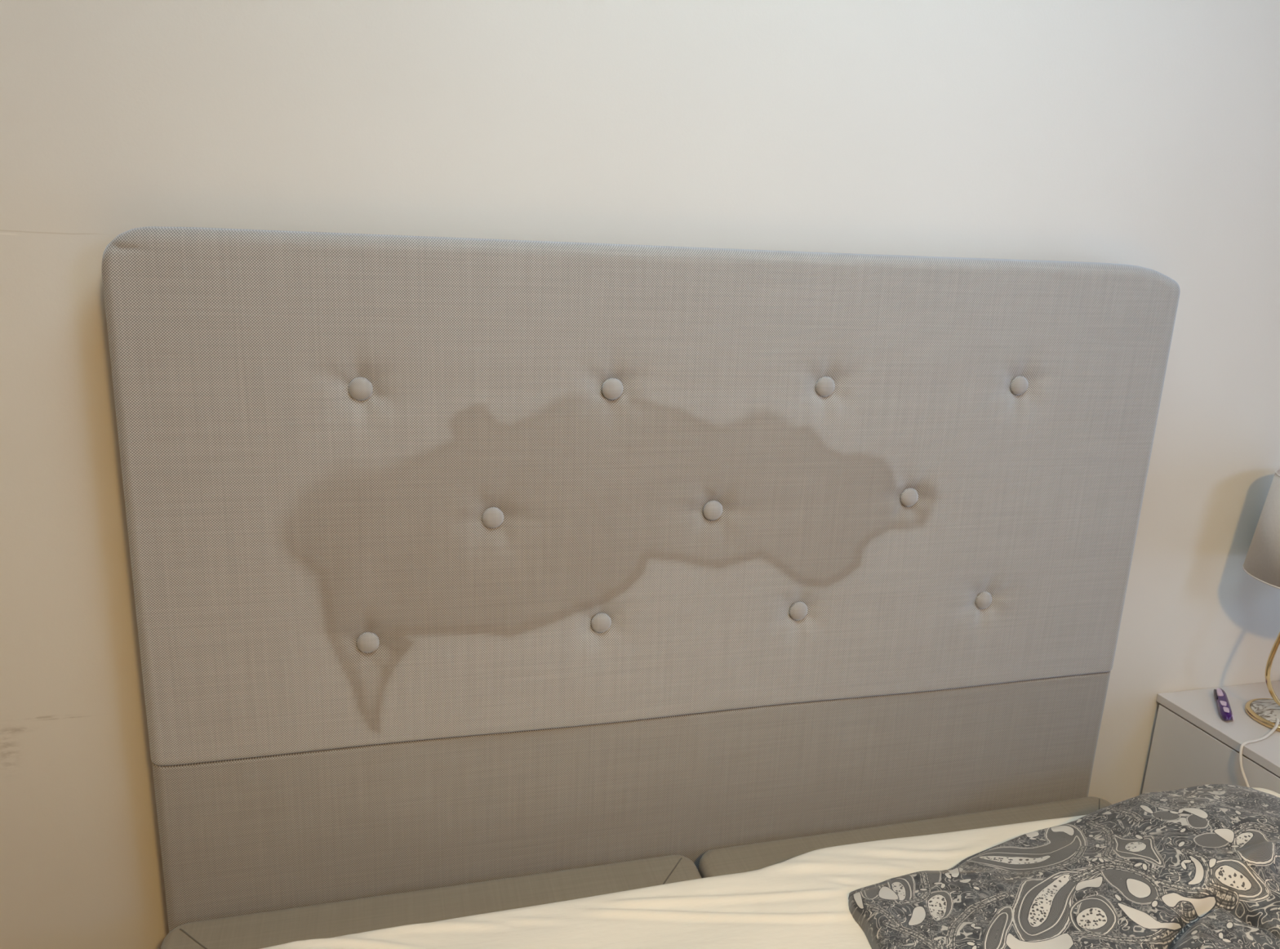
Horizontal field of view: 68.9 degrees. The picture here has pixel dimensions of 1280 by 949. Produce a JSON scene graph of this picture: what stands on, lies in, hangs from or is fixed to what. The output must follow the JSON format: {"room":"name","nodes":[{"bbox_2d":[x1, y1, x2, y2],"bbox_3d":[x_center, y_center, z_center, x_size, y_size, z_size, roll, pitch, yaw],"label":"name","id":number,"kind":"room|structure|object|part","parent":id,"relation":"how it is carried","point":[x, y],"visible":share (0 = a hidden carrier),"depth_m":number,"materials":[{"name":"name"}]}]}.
{"room":"bedroom","nodes":[
{"label":"bedroom","id":0,"kind":"room"},
{"bbox_2d":[0,0,1279,948],"bbox_3d":[0.228,-0.304,1.505,5.140,2.520,0.120,-2,15,-15],"label":"wall","id":1,"kind":"structure","parent":0,"point":[1143,133],"depth_m":1.34,"materials":[{"name":"paint"}]},
{"bbox_3d":[0.682,1.452,0.006,5.140,0.100,4.030,-2,15,-15],"label":"floor","id":2,"kind":"structure","parent":0,"visible":0},
{"bbox_2d":[160,853,701,948],"bbox_3d":[-0.045,1.050,0.547,0.796,0.351,2.017,-2,15,-15],"label":"mattress","id":3,"kind":"object","parent":2,"relation":"on","point":[264,929],"visible":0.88,"depth_m":1.39,"materials":[{"name":"beige fabric"}]},
{"bbox_2d":[101,226,1180,932],"bbox_3d":[0.088,0.299,1.512,1.600,1.298,0.086,-2,15,-15],"label":"headboard","id":4,"kind":"object","parent":2,"relation":"on","point":[454,561],"visible":0.82,"depth_m":1.39,"materials":[{"name":"beige fabric"}]},
{"bbox_3d":[0.077,0.651,1.590,1.600,0.577,0.053,-2,15,-15],"label":"panel","id":5,"kind":"part","parent":4,"relation":"part of","materials":[{"name":"grey fabric"}]},
{"bbox_2d":[698,795,1111,877],"bbox_3d":[0.734,1.028,0.757,0.810,0.351,2.017,-2,15,-15],"label":"mattress","id":6,"kind":"object","parent":2,"relation":"on","point":[751,856],"visible":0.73,"depth_m":1.60,"materials":[{"name":"beige fabric"}]},
{"bbox_2d":[259,814,1085,948],"bbox_3d":[0.362,0.854,0.554,1.600,0.059,1.917,-2,15,-15],"label":"sheet","id":7,"kind":"object","parent":6,"relation":"on","point":[800,901],"visible":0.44,"depth_m":1.32,"materials":[{"name":"beige fabric"}]},
{"bbox_2d":[848,783,1279,948],"bbox_3d":[0.754,0.850,1.123,0.857,0.577,0.938,-2,15,-15],"label":"duvet","id":8,"kind":"object","parent":7,"relation":"on","point":[1197,866],"visible":1,"depth_m":1.30,"materials":[{"name":"grey fabric"}]},
{"bbox_2d":[1251,786,1279,797],"bbox_3d":[1.027,0.640,1.516,0.160,0.211,0.235,-2,15,-15],"label":"sheet","id":9,"kind":"object","parent":7,"relation":"on","point":[1263,789],"visible":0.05,"depth_m":1.55,"materials":[{"name":"beige fabric"}]},
{"bbox_2d":[1142,680,1279,793],"bbox_3d":[1.312,0.725,1.764,0.470,0.486,0.471,-2,15,-15],"label":"nightstand","id":10,"kind":"object","parent":2,"relation":"on","point":[1193,744],"visible":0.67,"depth_m":1.78,"materials":[{"name":"grey laminate"}]},
{"bbox_2d":[1213,688,1233,720],"bbox_3d":[1.133,0.444,1.809,0.024,0.020,0.140,9,16,23],"label":"hair clip","id":11,"kind":"object","parent":10,"relation":"on","point":[1225,711],"visible":1,"depth_m":1.79,"materials":[{"name":"purple plastic"}]},
{"bbox_3d":[1.144,0.430,1.839,0.011,0.006,0.037,9,16,26],"label":"lever","id":12,"kind":"part","parent":11,"relation":"part of","materials":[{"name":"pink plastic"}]},
{"bbox_3d":[1.122,0.440,1.792,0.011,0.002,0.022,8,16,22],"label":"panel","id":13,"kind":"part","parent":11,"relation":"part of","materials":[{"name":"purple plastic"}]},
{"bbox_3d":[1.112,0.446,1.768,0.009,0.002,0.023,9,16,24],"label":"panel","id":14,"kind":"part","parent":11,"relation":"part of","materials":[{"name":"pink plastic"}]},
{"bbox_2d":[1239,468,1279,786],"bbox_3d":[1.188,0.472,1.765,0.330,0.951,0.243,-2,15,-15],"label":"table lamp","id":15,"kind":"object","parent":10,"relation":"on","point":[1262,560],"visible":0.83,"depth_m":1.70,"materials":[{"name":"white fabric"}]},
{"bbox_3d":[1.055,0.699,1.776,0.218,0.496,0.172,8,16,22],"label":"cord","id":16,"kind":"part","parent":15,"relation":"part of","materials":[{"name":"white plastic"}]},
{"bbox_3d":[1.247,0.103,1.682,0.238,0.187,0.238,-2,15,-15],"label":"lamp shade","id":17,"kind":"part","parent":15,"relation":"part of","materials":[{"name":"grey fabric"}]},
{"bbox_3d":[1.238,0.307,1.734,0.157,0.280,0.008,-2,15,-15],"label":"stem","id":18,"kind":"part","parent":15,"relation":"part of","materials":[{"name":"gold metal"}]}
]}

